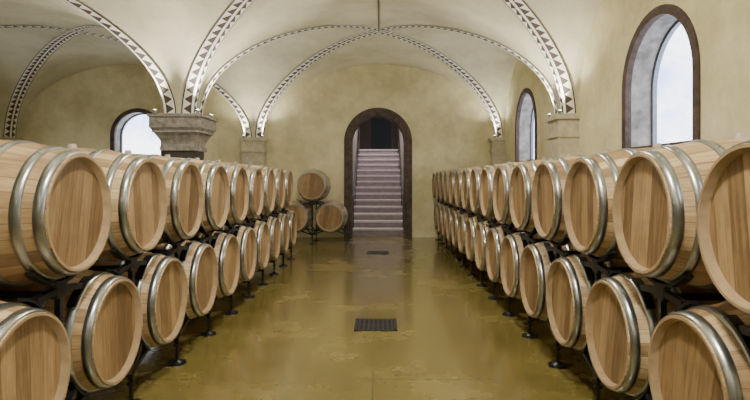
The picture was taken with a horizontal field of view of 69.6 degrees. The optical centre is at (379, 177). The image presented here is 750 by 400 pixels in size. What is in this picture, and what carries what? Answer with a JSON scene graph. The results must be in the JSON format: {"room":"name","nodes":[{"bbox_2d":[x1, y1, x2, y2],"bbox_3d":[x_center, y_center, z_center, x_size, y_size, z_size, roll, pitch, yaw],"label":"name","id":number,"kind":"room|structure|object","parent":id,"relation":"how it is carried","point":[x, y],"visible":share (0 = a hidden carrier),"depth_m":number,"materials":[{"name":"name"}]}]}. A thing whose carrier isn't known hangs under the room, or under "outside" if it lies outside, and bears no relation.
{"room":"wine cellar","nodes":[
{"label":"wine cellar","id":0,"kind":"room"},
{"bbox_2d":[147,113,217,159],"bbox_3d":[-2.940,0.237,8.100,0.780,2.325,0.780,0,0,0],"label":"pier","id":1,"kind":"object","parent":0,"point":[181,135],"visible":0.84,"depth_m":7.82,"materials":[{"name":"grey stone"}]},
{"bbox_2d":[17,64,493,236],"bbox_3d":[-2.920,-1.200,12.950,12.360,5.200,0.400,0,0,0],"label":"wall","id":2,"kind":"structure","parent":0,"point":[450,129],"depth_m":12.75,"materials":[{"name":"paint"}]},
{"bbox_2d":[0,138,22,140],"bbox_3d":[-8.607,0.237,12.598,0.345,2.325,0.305,0,0,0],"label":"trim","id":3,"kind":"structure","parent":2,"relation":"attached to","point":[11,139],"depth_m":12.44,"materials":[{"name":"stone"}]},
{"bbox_2d":[115,113,139,151],"bbox_3d":[-5.720,-0.950,12.940,1.196,1.286,0.280,0,0,0],"label":"trim","id":4,"kind":"structure","parent":2,"relation":"attached to","point":[120,125],"depth_m":12.95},
{"bbox_2d":[120,113,146,152],"bbox_3d":[-5.720,-0.945,13.115,1.196,1.306,0.050,0,0,0],"label":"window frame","id":5,"kind":"structure","parent":2,"relation":"in","point":[132,117],"depth_m":13.09,"materials":[{"name":"metal"}]},
{"bbox_2d":[110,108,162,155],"bbox_3d":[-5.720,-0.950,12.765,1.290,1.390,0.070,0,0,0],"label":"trim","id":6,"kind":"structure","parent":2,"relation":"in","point":[136,110],"depth_m":12.73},
{"bbox_2d":[239,138,267,165],"bbox_3d":[-2.940,0.237,12.598,0.610,2.325,0.305,0,0,0],"label":"trim","id":7,"kind":"structure","parent":2,"relation":"attached to","point":[254,151],"depth_m":12.49,"materials":[{"name":"stone"}]},
{"bbox_2d":[344,108,411,237],"bbox_3d":[-0.045,-0.128,12.930,1.600,3.055,0.480,0,0,0],"label":"trim","id":8,"kind":"structure","parent":2,"relation":"attached to","point":[365,115],"depth_m":12.69,"materials":[{"name":"brown stone"}]},
{"bbox_2d":[488,138,505,164],"bbox_3d":[2.728,0.237,12.598,0.345,2.325,0.305,0,0,0],"label":"trim","id":9,"kind":"structure","parent":2,"relation":"attached to","point":[497,150],"depth_m":12.49,"materials":[{"name":"stone"}]},
{"bbox_2d":[0,0,601,137],"bbox_3d":[-2.940,-1.885,3.375,11.680,1.910,18.750,0,0,0],"label":"ceiling","id":10,"kind":"structure","parent":0,"point":[171,33],"depth_m":9.06,"materials":[{"name":"paint"}]},
{"bbox_2d":[0,0,575,137],"bbox_3d":[-2.940,-2.421,3.369,10.473,0.818,17.385,0,0,0],"label":"trim","id":11,"kind":"structure","parent":10,"relation":"attached to","point":[193,84],"depth_m":8.37,"materials":[{"name":"white paint"}]},
{"bbox_2d":[65,235,637,399],"bbox_3d":[-2.920,1.475,3.525,12.360,0.150,19.250,0,0,0],"label":"floor","id":12,"kind":"structure","parent":0,"point":[297,339],"depth_m":4.57,"materials":[{"name":"yellow concrete"}]},
{"bbox_2d":[0,272,92,399],"bbox_3d":[-1.895,0.907,2.580,0.860,0.986,0.527,0,0,0],"label":"rack","id":13,"kind":"object","parent":12,"relation":"on","point":[59,288],"visible":0.77,"depth_m":2.57,"materials":[{"name":"black metal"}]},
{"bbox_2d":[0,140,111,285],"bbox_3d":[-1.895,0.152,2.580,0.950,0.725,0.700,0,0,0],"label":"wine barrel","id":14,"kind":"object","parent":13,"relation":"on","point":[56,205],"visible":0.98,"depth_m":2.42,"materials":[{"name":"brown wood"}]},
{"bbox_2d":[88,250,152,399],"bbox_3d":[-1.895,0.907,3.330,0.860,0.986,0.527,0,0,0],"label":"rack","id":15,"kind":"object","parent":12,"relation":"on","point":[131,263],"visible":0.34,"depth_m":3.32,"materials":[{"name":"black metal"}]},
{"bbox_2d":[0,269,142,396],"bbox_3d":[-1.895,0.822,2.955,0.950,0.741,0.716,0,-1,0],"label":"wine barrel","id":16,"kind":"object","parent":15,"relation":"on","point":[104,330],"visible":0.59,"depth_m":2.83,"materials":[{"name":"brown wood"}]},
{"bbox_2d":[67,144,166,260],"bbox_3d":[-1.895,0.152,3.330,0.950,0.734,0.709,0,1,0],"label":"wine barrel","id":17,"kind":"object","parent":15,"relation":"on","point":[137,185],"visible":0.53,"depth_m":3.21,"materials":[{"name":"brown wood"}]},
{"bbox_2d":[93,252,186,347],"bbox_3d":[-1.895,0.822,3.705,0.950,0.744,0.720,0,2,0],"label":"wine barrel","id":18,"kind":"object","parent":15,"relation":"on","point":[162,289],"visible":0.23,"depth_m":3.60,"materials":[{"name":"brown wood"}]},
{"bbox_2d":[148,236,191,366],"bbox_3d":[-1.895,0.907,4.080,0.860,0.986,0.527,0,0,0],"label":"rack","id":19,"kind":"object","parent":12,"relation":"on","point":[176,248],"visible":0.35,"depth_m":4.07,"materials":[{"name":"black metal"}]},
{"bbox_2d":[125,150,203,244],"bbox_3d":[-1.895,0.152,4.080,0.950,0.725,0.699,0,0,0],"label":"wine barrel","id":20,"kind":"object","parent":19,"relation":"on","point":[183,179],"visible":0.36,"depth_m":3.98,"materials":[{"name":"brown wood"}]},
{"bbox_2d":[153,240,217,318],"bbox_3d":[-1.895,0.822,4.455,0.950,0.725,0.699,0,0,0],"label":"wine barrel","id":21,"kind":"object","parent":19,"relation":"on","point":[200,265],"visible":0.3,"depth_m":4.36,"materials":[{"name":"brown wood"}]},
{"bbox_2d":[186,226,219,336],"bbox_3d":[-1.895,0.907,4.830,0.860,0.986,0.527,0,0,0],"label":"rack","id":22,"kind":"object","parent":12,"relation":"on","point":[208,238],"visible":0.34,"depth_m":4.82,"materials":[{"name":"black metal"}]},
{"bbox_2d":[164,154,229,232],"bbox_3d":[-1.895,0.152,4.830,0.950,0.725,0.699,0,0,0],"label":"wine barrel","id":23,"kind":"object","parent":22,"relation":"on","point":[214,176],"visible":0.29,"depth_m":4.75,"materials":[{"name":"brown wood"}]},
{"bbox_2d":[215,220,239,314],"bbox_3d":[-1.895,0.907,5.580,0.860,0.986,0.527,0,0,0],"label":"rack","id":24,"kind":"object","parent":12,"relation":"on","point":[234,231],"visible":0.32,"depth_m":5.57,"materials":[{"name":"black metal"}]},
{"bbox_2d":[192,231,239,297],"bbox_3d":[-1.895,0.822,5.205,0.950,0.734,0.709,0,1,0],"label":"wine barrel","id":25,"kind":"object","parent":24,"relation":"on","point":[227,250],"visible":0.24,"depth_m":5.12,"materials":[{"name":"brown wood"}]},
{"bbox_2d":[195,158,248,224],"bbox_3d":[-1.895,0.152,5.580,0.950,0.725,0.700,0,0,0],"label":"wine barrel","id":26,"kind":"object","parent":24,"relation":"on","point":[237,174],"visible":0.32,"depth_m":5.51,"materials":[{"name":"brown wood"}]},
{"bbox_2d":[217,225,256,282],"bbox_3d":[-1.895,0.823,5.955,0.950,0.726,0.701,0,0,0],"label":"wine barrel","id":27,"kind":"object","parent":24,"relation":"on","point":[246,237],"visible":0.26,"depth_m":5.88,"materials":[{"name":"brown wood"}]},
{"bbox_2d":[236,215,255,298],"bbox_3d":[-1.895,0.907,6.330,0.860,0.986,0.527,0,0,0],"label":"rack","id":28,"kind":"object","parent":12,"relation":"on","point":[249,223],"visible":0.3,"depth_m":6.32,"materials":[{"name":"black metal"}]},
{"bbox_2d":[216,160,263,218],"bbox_3d":[-1.895,0.152,6.330,0.950,0.728,0.703,0,0,0],"label":"wine barrel","id":29,"kind":"object","parent":28,"relation":"on","point":[255,177],"visible":0.29,"depth_m":6.26,"materials":[{"name":"brown wood"}]},
{"bbox_2d":[237,219,269,270],"bbox_3d":[-1.895,0.823,6.705,0.950,0.727,0.702,0,0,0],"label":"wine barrel","id":30,"kind":"object","parent":28,"relation":"on","point":[261,228],"visible":0.29,"depth_m":6.63,"materials":[{"name":"brown wood"}]},
{"bbox_2d":[253,212,268,285],"bbox_3d":[-1.895,0.907,7.080,0.860,0.986,0.527,0,0,0],"label":"rack","id":31,"kind":"object","parent":12,"relation":"on","point":[264,217],"visible":0.27,"depth_m":7.07,"materials":[{"name":"black metal"}]},
{"bbox_2d":[233,162,275,213],"bbox_3d":[-1.895,0.152,7.080,0.950,0.725,0.700,0,0,0],"label":"wine barrel","id":32,"kind":"object","parent":31,"relation":"on","point":[268,174],"visible":0.28,"depth_m":7.04,"materials":[{"name":"brown wood"}]},
{"bbox_2d":[253,215,280,261],"bbox_3d":[-1.895,0.822,7.455,0.950,0.725,0.699,0,0,0],"label":"wine barrel","id":33,"kind":"object","parent":31,"relation":"on","point":[273,223],"visible":0.2,"depth_m":7.41,"materials":[{"name":"brown wood"}]},
{"bbox_2d":[266,210,278,274],"bbox_3d":[-1.895,0.907,7.830,0.860,0.986,0.527,0,0,0],"label":"rack","id":34,"kind":"object","parent":12,"relation":"on","point":[274,213],"visible":0.23,"depth_m":7.82,"materials":[{"name":"black metal"}]},
{"bbox_2d":[248,163,284,210],"bbox_3d":[-1.895,0.152,7.830,0.950,0.725,0.700,0,0,0],"label":"wine barrel","id":35,"kind":"object","parent":34,"relation":"on","point":[279,174],"visible":0.23,"depth_m":7.80,"materials":[{"name":"brown wood"}]},
{"bbox_2d":[266,212,289,253],"bbox_3d":[-1.895,0.822,8.205,0.950,0.729,0.704,0,0,0],"label":"wine barrel","id":36,"kind":"object","parent":34,"relation":"on","point":[283,218],"visible":0.18,"depth_m":8.14,"materials":[{"name":"brown wood"}]},
{"bbox_2d":[279,207,287,266],"bbox_3d":[-1.895,0.907,8.580,0.860,0.986,0.527,0,0,0],"label":"rack","id":37,"kind":"object","parent":12,"relation":"on","point":[282,209],"visible":0.24,"depth_m":8.56,"materials":[{"name":"black metal"}]},
{"bbox_2d":[259,165,292,207],"bbox_3d":[-1.895,0.152,8.580,0.950,0.725,0.700,0,0,0],"label":"wine barrel","id":38,"kind":"object","parent":37,"relation":"on","point":[288,175],"visible":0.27,"depth_m":8.54,"materials":[{"name":"brown wood"}]},
{"bbox_2d":[287,246,294,259],"bbox_3d":[-1.895,1.190,9.244,0.860,0.420,0.313,0,0,0],"label":"rack","id":39,"kind":"object","parent":12,"relation":"on","point":[290,247],"visible":0.33,"depth_m":9.32,"materials":[{"name":"black metal"}]},
{"bbox_2d":[277,209,296,246],"bbox_3d":[-1.895,0.822,8.955,0.950,0.725,0.699,0,0,0],"label":"wine barrel","id":40,"kind":"object","parent":39,"relation":"on","point":[291,214],"visible":0.16,"depth_m":8.93,"materials":[{"name":"brown wood"}]},
{"bbox_2d":[300,198,324,244],"bbox_3d":[-1.430,0.907,11.750,0.527,0.986,0.860,0,0,0],"label":"rack","id":41,"kind":"object","parent":12,"relation":"on","point":[318,202],"visible":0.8,"depth_m":11.37,"materials":[{"name":"black metal"}]},
{"bbox_2d":[297,168,330,201],"bbox_3d":[-1.430,0.152,11.750,0.700,0.725,0.950,0,0,0],"label":"wine barrel","id":42,"kind":"object","parent":41,"relation":"on","point":[312,185],"visible":0.95,"depth_m":11.31,"materials":[{"name":"brown wood"}]},
{"bbox_2d":[337,222,352,244],"bbox_3d":[-0.766,1.190,11.750,0.313,0.420,0.860,0,0,0],"label":"rack","id":43,"kind":"object","parent":12,"relation":"on","point":[347,233],"visible":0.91,"depth_m":11.38,"materials":[{"name":"black metal"}]},
{"bbox_2d":[315,199,347,232],"bbox_3d":[-1.055,0.823,11.750,0.700,0.725,0.950,0,0,0],"label":"wine barrel","id":44,"kind":"object","parent":43,"relation":"on","point":[330,217],"visible":0.96,"depth_m":11.31,"materials":[{"name":"brown wood"}]},
{"bbox_2d":[354,319,396,330],"bbox_3d":[-0.040,1.395,5.140,0.400,0.008,0.400,0,0,0],"label":"floor drain","id":45,"kind":"object","parent":12,"relation":"on","point":[360,324],"visible":1,"depth_m":5.12,"materials":[{"name":"metal"}]},
{"bbox_2d":[367,251,388,253],"bbox_3d":[-0.040,1.395,10.100,0.400,0.008,0.400,0,0,0],"label":"floor drain","id":46,"kind":"object","parent":12,"relation":"on","point":[368,252],"visible":1,"depth_m":10.09,"materials":[{"name":"metal"}]},
{"bbox_2d":[443,201,449,248],"bbox_3d":[1.682,0.907,10.753,0.860,0.986,0.527,0,0,0],"label":"rack","id":47,"kind":"object","parent":12,"relation":"on","point":[445,203],"visible":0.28,"depth_m":10.74,"materials":[{"name":"black metal"}]},
{"bbox_2d":[441,205,454,236],"bbox_3d":[1.682,0.822,10.380,0.950,0.730,0.705,0,0,0],"label":"wine barrel","id":48,"kind":"object","parent":47,"relation":"on","point":[444,208],"visible":0.14,"depth_m":10.31,"materials":[{"name":"brown wood"}]},
{"bbox_2d":[439,167,465,200],"bbox_3d":[1.682,0.152,10.753,0.950,0.740,0.715,0,-1,0],"label":"wine barrel","id":49,"kind":"object","parent":47,"relation":"on","point":[441,178],"visible":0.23,"depth_m":10.78,"materials":[{"name":"brown wood"}]},
{"bbox_2d":[448,203,454,253],"bbox_3d":[1.682,0.907,10.005,0.860,0.986,0.527,0,0,0],"label":"rack","id":50,"kind":"object","parent":12,"relation":"on","point":[450,205],"visible":0.2,"depth_m":9.99,"materials":[{"name":"black metal"}]},
{"bbox_2d":[446,207,460,241],"bbox_3d":[1.682,0.822,9.633,0.950,0.742,0.718,0,1,0],"label":"wine barrel","id":51,"kind":"object","parent":50,"relation":"on","point":[449,212],"visible":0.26,"depth_m":9.61,"materials":[{"name":"brown wood"}]},
{"bbox_2d":[443,167,470,202],"bbox_3d":[1.682,0.152,10.005,0.950,0.737,0.712,0,-1,0],"label":"wine barrel","id":52,"kind":"object","parent":50,"relation":"on","point":[446,174],"visible":0.13,"depth_m":10.08,"materials":[{"name":"brown wood"}]},
{"bbox_2d":[453,205,460,259],"bbox_3d":[1.682,0.907,9.258,0.860,0.986,0.527,0,0,0],"label":"rack","id":53,"kind":"object","parent":12,"relation":"on","point":[456,208],"visible":0.2,"depth_m":9.24,"materials":[{"name":"black metal"}]},
{"bbox_2d":[451,209,468,246],"bbox_3d":[1.682,0.822,8.885,0.950,0.735,0.710,0,1,0],"label":"wine barrel","id":54,"kind":"object","parent":53,"relation":"on","point":[455,215],"visible":0.23,"depth_m":8.88,"materials":[{"name":"brown wood"}]},
{"bbox_2d":[448,166,478,204],"bbox_3d":[1.682,0.152,9.258,0.950,0.736,0.711,0,-1,0],"label":"wine barrel","id":55,"kind":"object","parent":53,"relation":"on","point":[452,173],"visible":0.19,"depth_m":9.23,"materials":[{"name":"brown wood"}]},
{"bbox_2d":[459,207,467,267],"bbox_3d":[1.682,0.907,8.510,0.860,0.986,0.527,0,0,0],"label":"rack","id":56,"kind":"object","parent":12,"relation":"on","point":[462,211],"visible":0.23,"depth_m":8.50,"materials":[{"name":"black metal"}]},
{"bbox_2d":[457,212,478,252],"bbox_3d":[1.682,0.822,8.137,0.950,0.733,0.708,0,-1,0],"label":"wine barrel","id":57,"kind":"object","parent":56,"relation":"on","point":[462,219],"visible":0.23,"depth_m":8.13,"materials":[{"name":"brown wood"}]},
{"bbox_2d":[454,165,487,207],"bbox_3d":[1.682,0.152,8.510,0.950,0.732,0.708,0,1,0],"label":"wine barrel","id":58,"kind":"object","parent":56,"relation":"on","point":[458,175],"visible":0.24,"depth_m":8.54,"materials":[{"name":"brown wood"}]},
{"bbox_2d":[467,210,476,275],"bbox_3d":[1.682,0.907,7.762,0.860,0.986,0.527,0,0,0],"label":"rack","id":59,"kind":"object","parent":12,"relation":"on","point":[471,214],"visible":0.23,"depth_m":7.75,"materials":[{"name":"black metal"}]},
{"bbox_2d":[465,216,489,261],"bbox_3d":[1.682,0.822,7.389,0.950,0.725,0.699,0,0,0],"label":"wine barrel","id":60,"kind":"object","parent":59,"relation":"on","point":[471,222],"visible":0.19,"depth_m":7.36,"materials":[{"name":"brown wood"}]},
{"bbox_2d":[461,163,497,210],"bbox_3d":[1.682,0.152,7.762,0.950,0.725,0.699,0,0,0],"label":"wine barrel","id":61,"kind":"object","parent":59,"relation":"on","point":[465,181],"visible":0.23,"depth_m":7.75,"materials":[{"name":"brown wood"}]},
{"bbox_2d":[476,214,486,286],"bbox_3d":[1.682,0.907,7.014,0.860,0.986,0.527,0,0,0],"label":"rack","id":62,"kind":"object","parent":12,"relation":"on","point":[480,218],"visible":0.25,"depth_m":7.00,"materials":[{"name":"black metal"}]},
{"bbox_2d":[474,220,503,270],"bbox_3d":[1.682,0.822,6.641,0.950,0.725,0.699,0,0,0],"label":"wine barrel","id":63,"kind":"object","parent":62,"relation":"on","point":[481,230],"visible":0.27,"depth_m":6.61,"materials":[{"name":"brown wood"}]},
{"bbox_2d":[469,162,510,214],"bbox_3d":[1.682,0.152,7.014,0.950,0.728,0.702,0,0,0],"label":"wine barrel","id":64,"kind":"object","parent":62,"relation":"on","point":[474,187],"visible":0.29,"depth_m":6.98,"materials":[{"name":"brown wood"}]},
{"bbox_2d":[488,218,504,299],"bbox_3d":[1.682,0.907,6.266,0.860,0.986,0.527,0,0,0],"label":"rack","id":65,"kind":"object","parent":12,"relation":"on","point":[492,223],"visible":0.25,"depth_m":6.25,"materials":[{"name":"black metal"}]},
{"bbox_2d":[480,160,524,218],"bbox_3d":[1.682,0.152,6.266,0.950,0.744,0.719,0,-2,0],"label":"wine barrel","id":66,"kind":"object","parent":65,"relation":"on","point":[487,174],"visible":0.2,"depth_m":6.22,"materials":[{"name":"brown wood"}]},
{"bbox_2d":[486,225,521,283],"bbox_3d":[1.682,0.822,5.894,0.950,0.745,0.720,0,2,0],"label":"wine barrel","id":67,"kind":"object","parent":65,"relation":"on","point":[495,235],"visible":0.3,"depth_m":5.83,"materials":[{"name":"brown wood"}]},
{"bbox_2d":[501,222,523,316],"bbox_3d":[1.682,0.907,5.519,0.860,0.986,0.527,0,0,0],"label":"rack","id":68,"kind":"object","parent":12,"relation":"on","point":[506,231],"visible":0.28,"depth_m":5.51,"materials":[{"name":"black metal"}]},
{"bbox_2d":[492,157,545,224],"bbox_3d":[1.682,0.152,5.519,0.950,0.725,0.699,0,0,0],"label":"wine barrel","id":69,"kind":"object","parent":68,"relation":"on","point":[502,175],"visible":0.24,"depth_m":5.47,"materials":[{"name":"brown wood"}]},
{"bbox_2d":[500,232,542,298],"bbox_3d":[1.682,0.822,5.146,0.950,0.725,0.699,0,0,0],"label":"wine barrel","id":70,"kind":"object","parent":68,"relation":"on","point":[512,248],"visible":0.29,"depth_m":5.07,"materials":[{"name":"brown wood"}]},
{"bbox_2d":[519,227,548,338],"bbox_3d":[1.682,0.907,4.771,0.860,0.986,0.527,0,0,0],"label":"rack","id":71,"kind":"object","parent":12,"relation":"on","point":[528,239],"visible":0.26,"depth_m":4.76,"materials":[{"name":"black metal"}]},
{"bbox_2d":[509,154,572,232],"bbox_3d":[1.682,0.152,4.771,0.950,0.725,0.700,0,0,0],"label":"wine barrel","id":72,"kind":"object","parent":71,"relation":"on","point":[522,175],"visible":0.23,"depth_m":4.70,"materials":[{"name":"brown wood"}]},
{"bbox_2d":[519,241,575,320],"bbox_3d":[1.682,0.822,4.398,0.950,0.725,0.699,0,0,0],"label":"wine barrel","id":73,"kind":"object","parent":71,"relation":"on","point":[535,263],"visible":0.29,"depth_m":4.31,"materials":[{"name":"brown wood"}]},
{"bbox_2d":[544,237,581,368],"bbox_3d":[1.682,0.907,4.023,0.860,0.986,0.527,0,0,0],"label":"rack","id":74,"kind":"object","parent":12,"relation":"on","point":[557,249],"visible":0.26,"depth_m":4.01,"materials":[{"name":"black metal"}]},
{"bbox_2d":[532,150,609,243],"bbox_3d":[1.682,0.152,4.023,0.950,0.725,0.699,0,0,0],"label":"wine barrel","id":75,"kind":"object","parent":74,"relation":"on","point":[549,179],"visible":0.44,"depth_m":3.93,"materials":[{"name":"brown wood"}]},
{"bbox_2d":[546,253,631,350],"bbox_3d":[1.682,0.822,3.651,0.950,0.725,0.700,0,0,0],"label":"wine barrel","id":76,"kind":"object","parent":74,"relation":"on","point":[568,288],"visible":0.31,"depth_m":3.55,"materials":[{"name":"brown wood"}]},
{"bbox_2d":[578,251,633,399],"bbox_3d":[1.682,0.907,3.276,0.860,0.986,0.527,0,0,0],"label":"rack","id":77,"kind":"object","parent":12,"relation":"on","point":[597,264],"visible":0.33,"depth_m":3.26,"materials":[{"name":"black metal"}]},
{"bbox_2d":[563,143,660,261],"bbox_3d":[1.682,0.152,3.276,0.950,0.734,0.708,0,-1,0],"label":"wine barrel","id":78,"kind":"object","parent":77,"relation":"on","point":[590,181],"visible":0.34,"depth_m":3.17,"materials":[{"name":"brown wood"}]},
{"bbox_2d":[585,272,725,396],"bbox_3d":[1.682,0.822,2.903,0.950,0.747,0.722,0,2,0],"label":"wine barrel","id":79,"kind":"object","parent":77,"relation":"on","point":[619,328],"visible":0.49,"depth_m":2.78,"materials":[{"name":"brown wood"}]},
{"bbox_2d":[632,275,725,399],"bbox_3d":[1.682,0.907,2.528,0.860,0.986,0.527,0,0,0],"label":"rack","id":80,"kind":"object","parent":12,"relation":"on","point":[662,291],"visible":0.66,"depth_m":2.52,"materials":[{"name":"black metal"}]},
{"bbox_2d":[612,133,749,287],"bbox_3d":[1.682,0.152,2.528,0.950,0.726,0.701,0,0,0],"label":"wine barrel","id":81,"kind":"object","parent":80,"relation":"on","point":[657,190],"visible":0.7,"depth_m":2.39,"materials":[{"name":"brown wood"}]},
{"bbox_2d":[648,300,749,399],"bbox_3d":[1.682,0.822,2.155,0.950,0.725,0.700,0,0,0],"label":"wine barrel","id":82,"kind":"object","parent":80,"relation":"on","point":[694,353],"visible":0.94,"depth_m":2.12,"materials":[{"name":"brown wood"}]},
{"bbox_2d":[724,315,749,357],"bbox_3d":[1.682,0.907,1.803,0.860,0.986,0.482,0,0,0],"label":"rack","id":83,"kind":"object","parent":12,"relation":"on","point":[742,330],"visible":0.74,"depth_m":1.96,"materials":[{"name":"black metal"}]},
{"bbox_2d":[697,140,749,314],"bbox_3d":[1.682,0.152,1.780,0.950,0.725,0.699,0,0,0],"label":"wine barrel","id":84,"kind":"object","parent":83,"relation":"on","point":[723,210],"visible":1,"depth_m":1.91,"materials":[{"name":"brown wood"}]},
{"bbox_3d":[1.682,0.907,11.501,0.860,0.986,0.527,0,0,0],"label":"rack","id":85,"kind":"object","parent":12,"relation":"on","visible":0},
{"bbox_2d":[437,203,449,232],"bbox_3d":[1.682,0.822,11.128,0.950,0.735,0.710,0,-1,0],"label":"wine barrel","id":86,"kind":"object","parent":85,"relation":"on","point":[439,210],"visible":0.2,"depth_m":11.22,"materials":[{"name":"brown wood"}]},
{"bbox_2d":[435,168,458,199],"bbox_3d":[1.682,0.152,11.501,0.950,0.725,0.699,0,0,0],"label":"wine barrel","id":87,"kind":"object","parent":85,"relation":"on","point":[437,173],"visible":0.2,"depth_m":11.64,"materials":[{"name":"brown wood"}]},
{"bbox_3d":[1.682,0.907,12.226,0.860,0.986,0.482,0,0,0],"label":"rack","id":88,"kind":"object","parent":12,"relation":"on","visible":0},
{"bbox_2d":[432,170,445,197],"bbox_3d":[1.682,0.152,12.248,0.950,0.725,0.699,0,0,0],"label":"wine barrel","id":89,"kind":"object","parent":88,"relation":"on","point":[434,173],"visible":0.22,"depth_m":12.21,"materials":[{"name":"brown wood"}]},
{"bbox_2d":[434,201,444,228],"bbox_3d":[1.682,0.822,11.876,0.950,0.739,0.714,0,1,0],"label":"wine barrel","id":90,"kind":"object","parent":88,"relation":"on","point":[438,203],"visible":0.16,"depth_m":11.84,"materials":[{"name":"brown wood"}]},
{"bbox_3d":[-2.094,1.190,11.750,0.313,0.420,0.860,0,0,0],"label":"rack","id":91,"kind":"object","parent":12,"relation":"on","visible":0},
{"bbox_2d":[286,199,313,232],"bbox_3d":[-1.805,0.823,11.750,0.700,0.725,0.950,0,0,0],"label":"wine barrel","id":92,"kind":"object","parent":91,"relation":"on","point":[303,214],"visible":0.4,"depth_m":11.31,"materials":[{"name":"brown wood"}]},
{"bbox_2d":[353,127,359,192],"bbox_3d":[-0.780,-1.200,15.965,0.150,5.200,5.630,0,0,0],"label":"wall","id":93,"kind":"structure","parent":0,"point":[355,138],"depth_m":15.54,"materials":[{"name":"paint"}]},
{"bbox_2d":[378,0,378,30],"bbox_3d":[-0.020,-2.755,4.488,0.018,0.166,11.875,0,0,0],"label":"conduit","id":94,"kind":"object","parent":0,"point":[378,0],"depth_m":9.22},
{"bbox_2d":[360,119,397,148],"bbox_3d":[-0.045,-1.200,18.880,3.200,5.200,0.200,0,0,0],"label":"wall","id":95,"kind":"structure","parent":0,"point":[365,126],"depth_m":18.78,"materials":[{"name":"paint"}]},
{"bbox_2d":[370,118,391,148],"bbox_3d":[-0.045,-2.305,19.630,2.000,2.990,0.100,0,0,0],"label":"door","id":96,"kind":"structure","parent":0,"point":[380,128],"depth_m":19.58,"materials":[{"name":"black"}]},
{"bbox_2d":[398,130,402,198],"bbox_3d":[0.690,-1.200,15.965,0.150,5.200,5.630,0,0,0],"label":"wall","id":97,"kind":"structure","parent":0,"point":[400,133],"depth_m":15.45,"materials":[{"name":"paint"}]},
{"bbox_2d":[505,0,749,162],"bbox_3d":[3.080,-1.200,3.325,0.360,5.200,18.850,0,0,0],"label":"wall","id":98,"kind":"structure","parent":0,"point":[722,27],"depth_m":6.38,"materials":[{"name":"paint"}]},
{"bbox_2d":[519,94,532,160],"bbox_3d":[3.070,-1.020,10.750,0.240,1.426,1.456,0,0,0],"label":"trim","id":99,"kind":"structure","parent":98,"relation":"attached to","point":[527,106],"depth_m":11.45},
{"bbox_2d":[515,88,536,161],"bbox_3d":[2.915,-1.020,10.750,0.070,1.530,1.550,0,0,0],"label":"window","id":100,"kind":"structure","parent":98,"relation":"in","point":[525,91],"depth_m":11.07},
{"bbox_2d":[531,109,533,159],"bbox_3d":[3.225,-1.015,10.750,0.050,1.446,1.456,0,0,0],"label":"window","id":101,"kind":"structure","parent":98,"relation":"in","point":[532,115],"depth_m":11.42,"materials":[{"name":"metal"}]},
{"bbox_2d":[545,114,579,157],"bbox_3d":[2.728,0.237,8.100,0.345,2.325,0.570,0,0,0],"label":"trim","id":102,"kind":"structure","parent":98,"relation":"attached to","point":[563,136],"depth_m":7.86,"materials":[{"name":"stone"}]},
{"bbox_2d":[631,14,676,146],"bbox_3d":[3.070,-1.020,5.660,0.240,1.426,1.456,0,0,0],"label":"trim","id":103,"kind":"structure","parent":98,"relation":"attached to","point":[650,44],"depth_m":6.35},
{"bbox_2d":[622,4,700,148],"bbox_3d":[2.915,-1.020,5.660,0.070,1.530,1.550,0,0,0],"label":"trim","id":104,"kind":"structure","parent":98,"relation":"in","point":[659,11],"depth_m":5.56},
{"bbox_2d":[651,20,680,144],"bbox_3d":[3.225,-1.015,5.660,0.050,1.446,1.456,0,0,0],"label":"window","id":105,"kind":"structure","parent":98,"relation":"in","point":[654,81],"depth_m":6.32,"materials":[{"name":"metal"}]},
{"bbox_3d":[-0.045,1.450,16.365,1.520,0.100,6.430,0,0,0],"label":"floor","id":106,"kind":"structure","parent":0,"visible":0},
{"bbox_2d":[353,149,402,234],"bbox_3d":[-0.045,0.245,15.963,1.308,2.310,5.615,0,0,0],"label":"staircase","id":107,"kind":"structure","parent":106,"relation":"on","point":[378,210],"depth_m":14.68,"materials":[{"name":"grey stone"}]},
{"bbox_2d":[353,126,402,227],"bbox_3d":[-0.045,-0.313,15.280,1.254,3.086,4.217,0,0,0],"label":"handrail","id":108,"kind":"object","parent":107,"relation":"on","point":[355,174],"visible":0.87,"depth_m":14.58,"materials":[{"name":"black metal"}]},
{"bbox_3d":[-1.895,1.190,1.916,0.860,0.420,0.313,0,0,0],"label":"rack","id":109,"kind":"object","parent":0,"visible":0},
{"bbox_2d":[0,301,70,399],"bbox_3d":[-1.895,0.822,2.205,0.950,0.725,0.700,0,0,0],"label":"wine barrel","id":110,"kind":"object","parent":109,"relation":"on","point":[35,350],"visible":1,"depth_m":2.26,"materials":[{"name":"brown wood"}]}
]}

